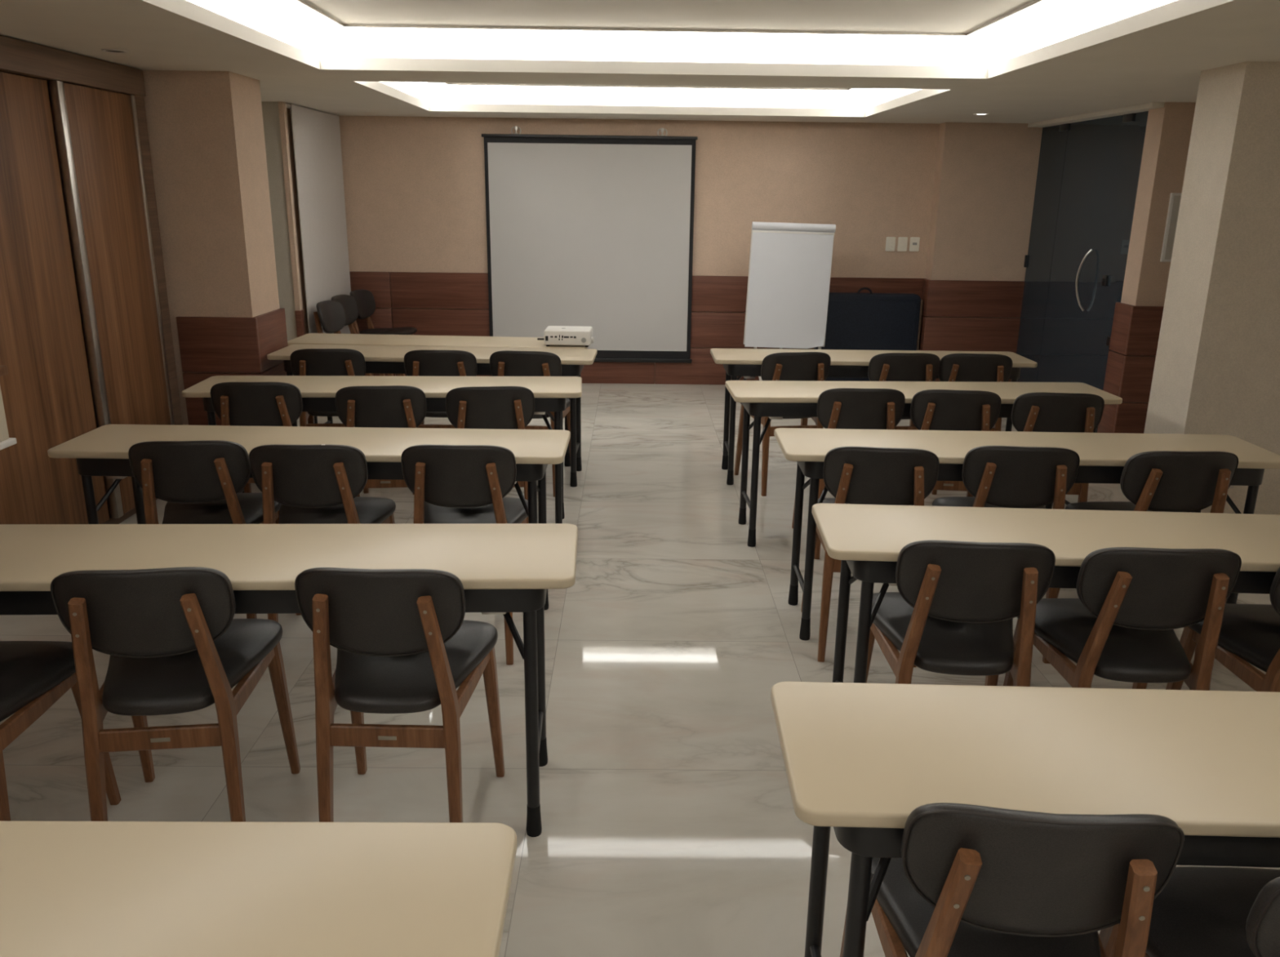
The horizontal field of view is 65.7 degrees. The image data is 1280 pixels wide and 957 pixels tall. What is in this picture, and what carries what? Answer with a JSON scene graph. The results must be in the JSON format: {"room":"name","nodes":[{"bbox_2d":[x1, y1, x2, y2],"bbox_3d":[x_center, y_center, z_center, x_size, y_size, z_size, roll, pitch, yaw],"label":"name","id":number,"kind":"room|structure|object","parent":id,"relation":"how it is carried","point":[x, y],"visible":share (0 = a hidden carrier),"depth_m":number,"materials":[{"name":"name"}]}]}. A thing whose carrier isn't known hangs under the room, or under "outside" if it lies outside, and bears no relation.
{"room":"lecture hall","nodes":[
{"label":"lecture hall","id":0,"kind":"room"},
{"bbox_2d":[142,70,288,425],"bbox_3d":[-2.612,-1.089,5.550,1.060,2.180,0.470,1,16,-1],"label":"wall pillar","id":1,"kind":"structure","parent":0,"point":[206,132],"depth_m":5.30,"materials":[{"name":"beige paint"}]},
{"bbox_2d":[261,101,297,375],"bbox_3d":[-2.826,-1.564,7.181,0.653,2.180,0.100,1,16,-1],"label":"wall","id":2,"kind":"structure","parent":0,"point":[270,113],"depth_m":7.04,"materials":[{"name":"grey paint"}]},
{"bbox_2d":[277,101,308,337],"bbox_3d":[-2.560,-1.723,7.741,0.192,2.180,1.318,1,16,-1],"label":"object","id":3,"kind":"structure","parent":2,"relation":"attached to","point":[285,114],"depth_m":7.10,"materials":[{"name":"beige metal"}]},
{"bbox_2d":[285,103,351,333],"bbox_3d":[-2.461,-1.766,7.760,0.047,2.095,1.190,1,16,-1],"label":"roller blind","id":4,"kind":"object","parent":2,"relation":"attached to","point":[317,142],"visible":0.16,"depth_m":7.58,"materials":[{"name":"fabric"}]},
{"bbox_2d":[336,115,939,384],"bbox_3d":[1.389,-1.891,8.496,9.500,2.180,0.225,1,16,-1],"label":"wall","id":5,"kind":"structure","parent":0,"point":[414,187],"depth_m":8.29,"materials":[{"name":"beige paint"}]},
{"bbox_2d":[481,125,697,363],"bbox_3d":[-0.422,-1.939,8.346,1.765,1.920,0.064,1,16,0],"label":"projection screen","id":6,"kind":"object","parent":5,"relation":"hanging from","point":[596,232],"visible":0.93,"depth_m":8.31,"materials":[{"name":"fabric"}]},
{"bbox_2d":[884,236,895,251],"bbox_3d":[2.116,-1.980,8.377,0.080,0.118,0.012,1,16,-1],"label":"wall plate","id":7,"kind":"object","parent":5,"relation":"attached to","point":[890,241],"visible":1,"depth_m":8.37,"materials":[{"name":"plastic"}]},
{"bbox_2d":[897,236,907,251],"bbox_3d":[2.218,-1.979,8.378,0.080,0.118,0.012,1,16,-1],"label":"wall plate","id":8,"kind":"object","parent":5,"relation":"attached to","point":[902,241],"visible":1,"depth_m":8.37,"materials":[{"name":"plastic"}]},
{"bbox_2d":[909,236,919,251],"bbox_3d":[2.320,-1.978,8.379,0.080,0.118,0.012,1,16,-1],"label":"wall plate","id":9,"kind":"object","parent":5,"relation":"attached to","point":[914,241],"visible":1,"depth_m":8.38,"materials":[{"name":"plastic"}]},
{"bbox_2d":[1027,102,1164,127],"bbox_3d":[3.189,-2.557,7.011,0.140,0.030,1.990,1,16,-1],"label":"trim","id":10,"kind":"structure","parent":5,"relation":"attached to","point":[1143,107],"depth_m":6.78,"materials":[{"name":"white paint"}]},
{"bbox_2d":[0,382,1279,956],"bbox_3d":[1.416,1.049,2.442,9.500,0.100,13.690,1,16,-1],"label":"floor","id":11,"kind":"structure","parent":0,"point":[671,827],"depth_m":3.08,"materials":[{"name":"tile"}]},
{"bbox_2d":[0,640,121,820],"bbox_3d":[-1.613,0.564,2.368,0.425,0.804,0.484,0,16,-3],"label":"padded chair","id":12,"kind":"object","parent":11,"relation":"on","point":[34,675],"visible":0.75,"depth_m":2.41,"materials":[{"name":"black leather"}]},
{"bbox_2d":[0,35,182,524],"bbox_3d":[-2.764,0.359,0.552,0.550,2.175,9.895,1,16,-1],"label":"door","id":13,"kind":"structure","parent":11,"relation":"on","point":[86,341],"depth_m":4.45,"materials":[{"name":"brown wood"}]},
{"bbox_2d":[0,364,17,449],"bbox_3d":[-2.502,-0.195,3.582,0.060,0.310,0.720,1,16,-1],"label":"whiteboard","id":14,"kind":"object","parent":13,"relation":"attached to","point":[5,441],"depth_m":3.88,"materials":[{"name":"white"}]},
{"bbox_2d":[50,566,300,821],"bbox_3d":[-1.158,0.528,2.510,0.425,0.804,0.484,-1,16,-7],"label":"padded chair","id":15,"kind":"object","parent":11,"relation":"on","point":[173,640],"visible":1,"depth_m":2.32,"materials":[{"name":"black leather"}]},
{"bbox_2d":[128,440,281,618],"bbox_3d":[-1.556,0.200,3.626,0.425,0.804,0.484,-1,16,-6],"label":"padded chair","id":16,"kind":"object","parent":11,"relation":"on","point":[200,482],"visible":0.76,"depth_m":3.38,"materials":[{"name":"black leather"}]},
{"bbox_2d":[210,382,302,493],"bbox_3d":[-1.716,-0.095,4.639,0.425,0.804,0.484,-1,16,-5],"label":"padded chair","id":17,"kind":"object","parent":11,"relation":"on","point":[234,403],"visible":0.43,"depth_m":4.36,"materials":[{"name":"black leather"}]},
{"bbox_2d":[0,820,517,956],"bbox_3d":[-1.079,0.904,1.343,1.800,0.730,0.420,0,16,-1],"label":"folding table","id":18,"kind":"object","parent":11,"relation":"on","point":[68,888],"visible":1,"depth_m":1.31,"materials":[{"name":"beige laminate"}]},
{"bbox_2d":[0,523,577,836],"bbox_3d":[-1.067,0.532,2.626,1.800,0.730,0.420,0,16,-2],"label":"folding table","id":19,"kind":"object","parent":11,"relation":"on","point":[501,568],"visible":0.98,"depth_m":2.50,"materials":[{"name":"beige laminate"}]},
{"bbox_2d":[47,424,570,609],"bbox_3d":[-1.172,0.208,3.739,1.800,0.730,0.420,1,16,0],"label":"folding table","id":20,"kind":"object","parent":11,"relation":"on","point":[102,451],"visible":0.6,"depth_m":3.62,"materials":[{"name":"beige laminate"}]},
{"bbox_2d":[248,444,395,622],"bbox_3d":[-1.131,0.214,3.598,0.425,0.804,0.484,0,16,-2],"label":"padded chair","id":21,"kind":"object","parent":11,"relation":"on","point":[314,483],"visible":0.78,"depth_m":3.34,"materials":[{"name":"black leather"}]},
{"bbox_2d":[289,348,368,493],"bbox_3d":[-1.691,-0.360,5.553,0.425,0.804,0.484,-1,16,-6],"label":"padded chair","id":22,"kind":"object","parent":11,"relation":"on","point":[304,362],"visible":0.31,"depth_m":5.28,"materials":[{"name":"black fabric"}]},
{"bbox_2d":[313,300,393,375],"bbox_3d":[-2.147,-0.921,7.469,0.484,0.804,0.425,3,16,8],"label":"padded chair","id":23,"kind":"object","parent":11,"relation":"on","point":[331,314],"visible":0.41,"depth_m":7.40,"materials":[{"name":"black leather"}]},
{"bbox_2d":[331,294,404,375],"bbox_3d":[-2.169,-1.042,7.889,0.484,0.804,0.425,3,16,8],"label":"padded chair","id":24,"kind":"object","parent":11,"relation":"on","point":[349,304],"visible":0.28,"depth_m":7.91,"materials":[{"name":"black leather"}]},
{"bbox_2d":[335,385,426,496],"bbox_3d":[-1.157,-0.074,4.590,0.425,0.804,0.484,-1,16,-7],"label":"padded chair","id":25,"kind":"object","parent":11,"relation":"on","point":[382,406],"visible":0.44,"depth_m":4.32,"materials":[{"name":"black leather"}]},
{"bbox_2d":[182,375,582,523],"bbox_3d":[-1.182,-0.098,4.797,1.800,0.730,0.420,0,16,-3],"label":"folding table","id":26,"kind":"object","parent":11,"relation":"on","point":[318,393],"visible":0.56,"depth_m":4.68,"materials":[{"name":"beige laminate"}]},
{"bbox_2d":[350,288,417,375],"bbox_3d":[-2.147,-1.165,8.312,0.484,0.804,0.425,3,16,8],"label":"padded chair","id":27,"kind":"object","parent":11,"relation":"on","point":[365,300],"visible":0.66,"depth_m":8.27,"materials":[{"name":"black leather"}]},
{"bbox_2d":[294,567,505,822],"bbox_3d":[-0.600,0.529,2.532,0.425,0.804,0.484,1,16,1],"label":"padded chair","id":28,"kind":"object","parent":11,"relation":"on","point":[402,639],"visible":1,"depth_m":2.33,"materials":[{"name":"black leather"}]},
{"bbox_2d":[266,344,597,487],"bbox_3d":[-1.158,-0.367,5.728,1.800,0.730,0.420,1,16,1],"label":"folding table","id":29,"kind":"object","parent":11,"relation":"on","point":[387,359],"visible":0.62,"depth_m":5.58,"materials":[{"name":"beige laminate"}]},
{"bbox_2d":[287,333,587,466],"bbox_3d":[-1.218,-0.493,6.159,1.800,0.730,0.420,1,16,2],"label":"folding table","id":30,"kind":"object","parent":11,"relation":"on","point":[309,338],"visible":0.19,"depth_m":6.03,"materials":[{"name":"beige laminate"}]},
{"bbox_2d":[537,325,594,346],"bbox_3d":[-0.444,-0.857,5.964,0.334,0.096,0.255,1,16,1],"label":"projector","id":31,"kind":"object","parent":30,"relation":"on","point":[553,335],"visible":1,"depth_m":5.85,"materials":[{"name":"plastic"}]},
{"bbox_2d":[581,337,586,342],"bbox_3d":[-0.332,-0.815,5.846,0.030,0.030,0.006,1,16,1],"label":"speaker grille","id":32,"kind":"object","parent":31,"relation":"attached to","point":[583,340],"depth_m":5.84,"materials":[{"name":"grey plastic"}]},
{"bbox_2d":[404,349,477,494],"bbox_3d":[-1.076,-0.354,5.560,0.425,0.804,0.484,0,16,-1],"label":"padded chair","id":33,"kind":"object","parent":11,"relation":"on","point":[421,362],"visible":0.27,"depth_m":5.28,"materials":[{"name":"black leather"}]},
{"bbox_2d":[400,444,528,664],"bbox_3d":[-0.622,0.214,3.619,0.425,0.804,0.484,0,16,-1],"label":"padded chair","id":34,"kind":"object","parent":11,"relation":"on","point":[448,483],"visible":0.7,"depth_m":3.36,"materials":[{"name":"black leather"}]},
{"bbox_2d":[445,386,534,500],"bbox_3d":[-0.687,-0.073,4.606,0.425,0.804,0.484,-2,16,-9],"label":"padded chair","id":35,"kind":"object","parent":11,"relation":"on","point":[502,407],"visible":0.34,"depth_m":4.33,"materials":[{"name":"black leather"}]},
{"bbox_2d":[489,350,570,497],"bbox_3d":[-0.605,-0.348,5.562,0.425,0.804,0.484,2,16,4],"label":"padded chair","id":36,"kind":"object","parent":11,"relation":"on","point":[504,362],"visible":0.37,"depth_m":5.28,"materials":[{"name":"black leather"}]},
{"bbox_2d":[733,351,831,496],"bbox_3d":[0.817,-0.352,5.637,0.425,0.804,0.484,-2,16,-10],"label":"padded chair","id":37,"kind":"object","parent":11,"relation":"on","point":[790,366],"visible":0.32,"depth_m":5.38,"materials":[{"name":"black leather"}]},
{"bbox_2d":[743,221,835,380],"bbox_3d":[1.171,-1.369,8.090,0.685,1.406,0.613,1,16,-1],"label":"flip chart","id":38,"kind":"object","parent":11,"relation":"on","point":[790,264],"visible":0.98,"depth_m":7.81,"materials":[{"name":"white paper"}]},
{"bbox_2d":[791,387,905,559],"bbox_3d":[0.983,-0.071,4.673,0.425,0.804,0.484,1,16,0],"label":"padded chair","id":39,"kind":"object","parent":11,"relation":"on","point":[857,408],"visible":0.3,"depth_m":4.39,"materials":[{"name":"black leather"}]},
{"bbox_2d":[813,287,923,381],"bbox_3d":[1.943,-1.196,8.484,0.882,0.866,0.122,1,16,-1],"label":"case","id":40,"kind":"object","parent":11,"relation":"on","point":[857,321],"visible":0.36,"depth_m":8.39,"materials":[{"name":"blue fabric"}]},
{"bbox_2d":[800,446,939,666],"bbox_3d":[0.841,0.222,3.655,0.425,0.804,0.484,2,16,6],"label":"padded chair","id":41,"kind":"object","parent":11,"relation":"on","point":[862,475],"visible":0.44,"depth_m":3.39,"materials":[{"name":"black leather"}]},
{"bbox_2d":[710,348,1037,484],"bbox_3d":[1.312,-0.356,5.798,1.800,0.730,0.420,1,16,-1],"label":"folding table","id":42,"kind":"object","parent":11,"relation":"on","point":[740,362],"visible":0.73,"depth_m":5.63,"materials":[{"name":"beige laminate"}]},
{"bbox_2d":[867,352,940,430],"bbox_3d":[1.433,-0.351,5.661,0.425,0.804,0.484,0,16,-2],"label":"padded chair","id":43,"kind":"object","parent":11,"relation":"on","point":[886,366],"visible":0.4,"depth_m":5.38,"materials":[{"name":"black leather"}]},
{"bbox_2d":[724,380,1122,546],"bbox_3d":[1.319,-0.074,4.825,1.800,0.730,0.420,0,16,-2],"label":"folding table","id":44,"kind":"object","parent":11,"relation":"on","point":[773,399],"visible":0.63,"depth_m":4.70,"materials":[{"name":"beige laminate"}]},
{"bbox_2d":[910,389,1001,496],"bbox_3d":[1.417,-0.061,4.661,0.425,0.804,0.484,2,16,5],"label":"padded chair","id":45,"kind":"object","parent":11,"relation":"on","point":[930,409],"visible":0.43,"depth_m":4.38,"materials":[{"name":"black leather"}]},
{"bbox_2d":[865,539,1055,686],"bbox_3d":[0.854,0.483,2.754,0.425,0.804,0.484,2,16,3],"label":"padded chair","id":46,"kind":"object","parent":11,"relation":"on","point":[954,607],"visible":0.87,"depth_m":2.52,"materials":[{"name":"black leather"}]},
{"bbox_2d":[931,353,1012,494],"bbox_3d":[1.845,-0.347,5.666,0.425,0.804,0.484,2,16,5],"label":"padded chair","id":47,"kind":"object","parent":11,"relation":"on","point":[971,367],"visible":0.25,"depth_m":5.38,"materials":[{"name":"black leather"}]},
{"bbox_2d":[932,445,1079,663],"bbox_3d":[1.334,0.217,3.694,0.425,0.804,0.484,2,16,5],"label":"padded chair","id":48,"kind":"object","parent":11,"relation":"on","point":[997,476],"visible":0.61,"depth_m":3.42,"materials":[{"name":"black leather"}]},
{"bbox_2d":[840,802,1184,956],"bbox_3d":[0.589,0.791,1.682,0.425,0.804,0.484,2,16,4],"label":"padded chair","id":49,"kind":"object","parent":11,"relation":"on","point":[967,880],"visible":0.92,"depth_m":1.42,"materials":[{"name":"black leather"}]},
{"bbox_2d":[770,680,1279,956],"bbox_3d":[1.136,0.808,1.771,1.800,0.730,0.420,1,16,1],"label":"folding table","id":50,"kind":"object","parent":11,"relation":"on","point":[859,757],"visible":0.94,"depth_m":1.64,"materials":[{"name":"beige laminate"}]},
{"bbox_2d":[773,427,1279,639],"bbox_3d":[1.419,0.222,3.808,1.800,0.730,0.420,1,16,1],"label":"folding table","id":51,"kind":"object","parent":11,"relation":"on","point":[1104,456],"visible":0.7,"depth_m":3.69,"materials":[{"name":"beige laminate"}]},
{"bbox_2d":[811,502,1279,682],"bbox_3d":[1.397,0.502,2.839,1.800,0.730,0.420,1,16,2],"label":"folding table","id":52,"kind":"object","parent":11,"relation":"on","point":[868,540],"visible":0.69,"depth_m":2.73,"materials":[{"name":"beige laminate"}]},
{"bbox_2d":[1011,391,1104,502],"bbox_3d":[1.855,-0.046,4.628,0.425,0.804,0.484,2,16,4],"label":"padded chair","id":53,"kind":"object","parent":11,"relation":"on","point":[1037,411],"visible":0.31,"depth_m":4.35,"materials":[{"name":"black leather"}]},
{"bbox_2d":[1003,546,1241,690],"bbox_3d":[1.298,0.497,2.727,0.425,0.804,0.484,1,16,1],"label":"padded chair","id":54,"kind":"object","parent":11,"relation":"on","point":[1126,613],"visible":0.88,"depth_m":2.50,"materials":[{"name":"black leather"}]},
{"bbox_2d":[1057,450,1238,657],"bbox_3d":[1.851,0.234,3.660,0.425,0.804,0.484,0,16,-2],"label":"padded chair","id":55,"kind":"object","parent":11,"relation":"on","point":[1155,481],"visible":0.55,"depth_m":3.39,"materials":[{"name":"black leather"}]},
{"bbox_2d":[1098,866,1279,956],"bbox_3d":[1.011,0.832,1.557,0.425,0.804,0.484,1,16,0],"label":"padded chair","id":56,"kind":"object","parent":11,"relation":"on","point":[1200,911],"visible":0.65,"depth_m":1.62,"materials":[{"name":"black leather"}]},
{"bbox_2d":[1165,566,1279,692],"bbox_3d":[1.773,0.510,2.703,0.425,0.804,0.484,1,16,1],"label":"padded chair","id":57,"kind":"object","parent":11,"relation":"on","point":[1250,633],"visible":0.65,"depth_m":2.69,"materials":[{"name":"black leather"}]},
{"bbox_2d":[0,0,1279,123],"bbox_3d":[1.446,-1.246,1.778,9.500,0.320,13.690,1,16,-1],"label":"ceiling","id":58,"kind":"structure","parent":0,"point":[884,61],"depth_m":4.92,"materials":[{"name":"white paint"}]},
{"bbox_2d":[101,48,128,53],"bbox_3d":[-2.287,-1.860,4.319,0.104,0.006,0.104,1,16,-1],"label":"recessed light","id":59,"kind":"object","parent":58,"relation":"in","point":[111,51],"visible":1,"depth_m":4.32,"materials":[{"name":"white paint"}]},
{"bbox_2d":[404,81,888,91],"bbox_3d":[0.068,-2.653,6.426,3.615,0.010,2.440,1,16,-1],"label":"recessed light","id":60,"kind":"object","parent":58,"relation":"in","point":[411,85],"depth_m":7.58,"materials":[{"name":"white plastic"}]},
{"bbox_2d":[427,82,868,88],"bbox_3d":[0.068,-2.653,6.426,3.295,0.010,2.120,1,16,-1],"label":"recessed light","id":61,"kind":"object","parent":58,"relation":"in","point":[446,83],"depth_m":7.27,"materials":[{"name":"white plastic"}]},
{"bbox_2d":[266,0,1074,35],"bbox_3d":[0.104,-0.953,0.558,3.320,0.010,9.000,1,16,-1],"label":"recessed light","id":62,"kind":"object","parent":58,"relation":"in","point":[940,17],"depth_m":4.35,"materials":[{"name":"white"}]},
{"bbox_2d":[230,0,1115,41],"bbox_3d":[0.104,-0.953,0.558,3.640,0.010,9.320,1,16,-1],"label":"recessed light","id":63,"kind":"object","parent":58,"relation":"in","point":[940,17],"depth_m":4.45,"materials":[{"name":"white"}]},
{"bbox_2d":[973,112,989,115],"bbox_3d":[2.434,-2.597,7.072,0.104,0.006,0.104,1,16,-1],"label":"recessed light","id":64,"kind":"object","parent":58,"relation":"in","point":[981,113],"visible":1,"depth_m":7.05,"materials":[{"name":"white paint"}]},
{"bbox_2d":[918,122,1042,382],"bbox_3d":[2.887,-1.825,8.332,0.945,2.180,0.195,1,16,-1],"label":"wall pier","id":65,"kind":"object","parent":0,"point":[985,175],"visible":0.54,"depth_m":8.21,"materials":[{"name":"beige paint"}]},
{"bbox_2d":[1016,111,1148,432],"bbox_3d":[3.225,-1.544,7.414,0.168,2.140,1.780,1,16,-1],"label":"door","id":66,"kind":"structure","parent":65,"relation":"attached to","point":[1088,171],"depth_m":7.28,"materials":[{"name":"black glass"}]},
{"bbox_2d":[1097,102,1195,433],"bbox_3d":[3.658,-1.267,6.442,0.988,2.180,0.245,1,16,-1],"label":"wall pier","id":67,"kind":"object","parent":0,"point":[1137,319],"visible":0.41,"depth_m":6.37,"materials":[{"name":"beige paint"}]},
{"bbox_2d":[1160,192,1182,262],"bbox_3d":[3.487,-1.575,6.237,0.360,0.420,0.026,1,16,-1],"label":"picture frame","id":68,"kind":"structure","parent":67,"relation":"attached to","point":[1175,197],"depth_m":6.22,"materials":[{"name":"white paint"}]},
{"bbox_2d":[1143,61,1279,514],"bbox_3d":[3.011,-0.766,4.683,0.905,2.180,0.355,1,16,-1],"label":"wall column","id":69,"kind":"structure","parent":0,"point":[1216,371],"depth_m":4.53,"materials":[{"name":"beige paint"}]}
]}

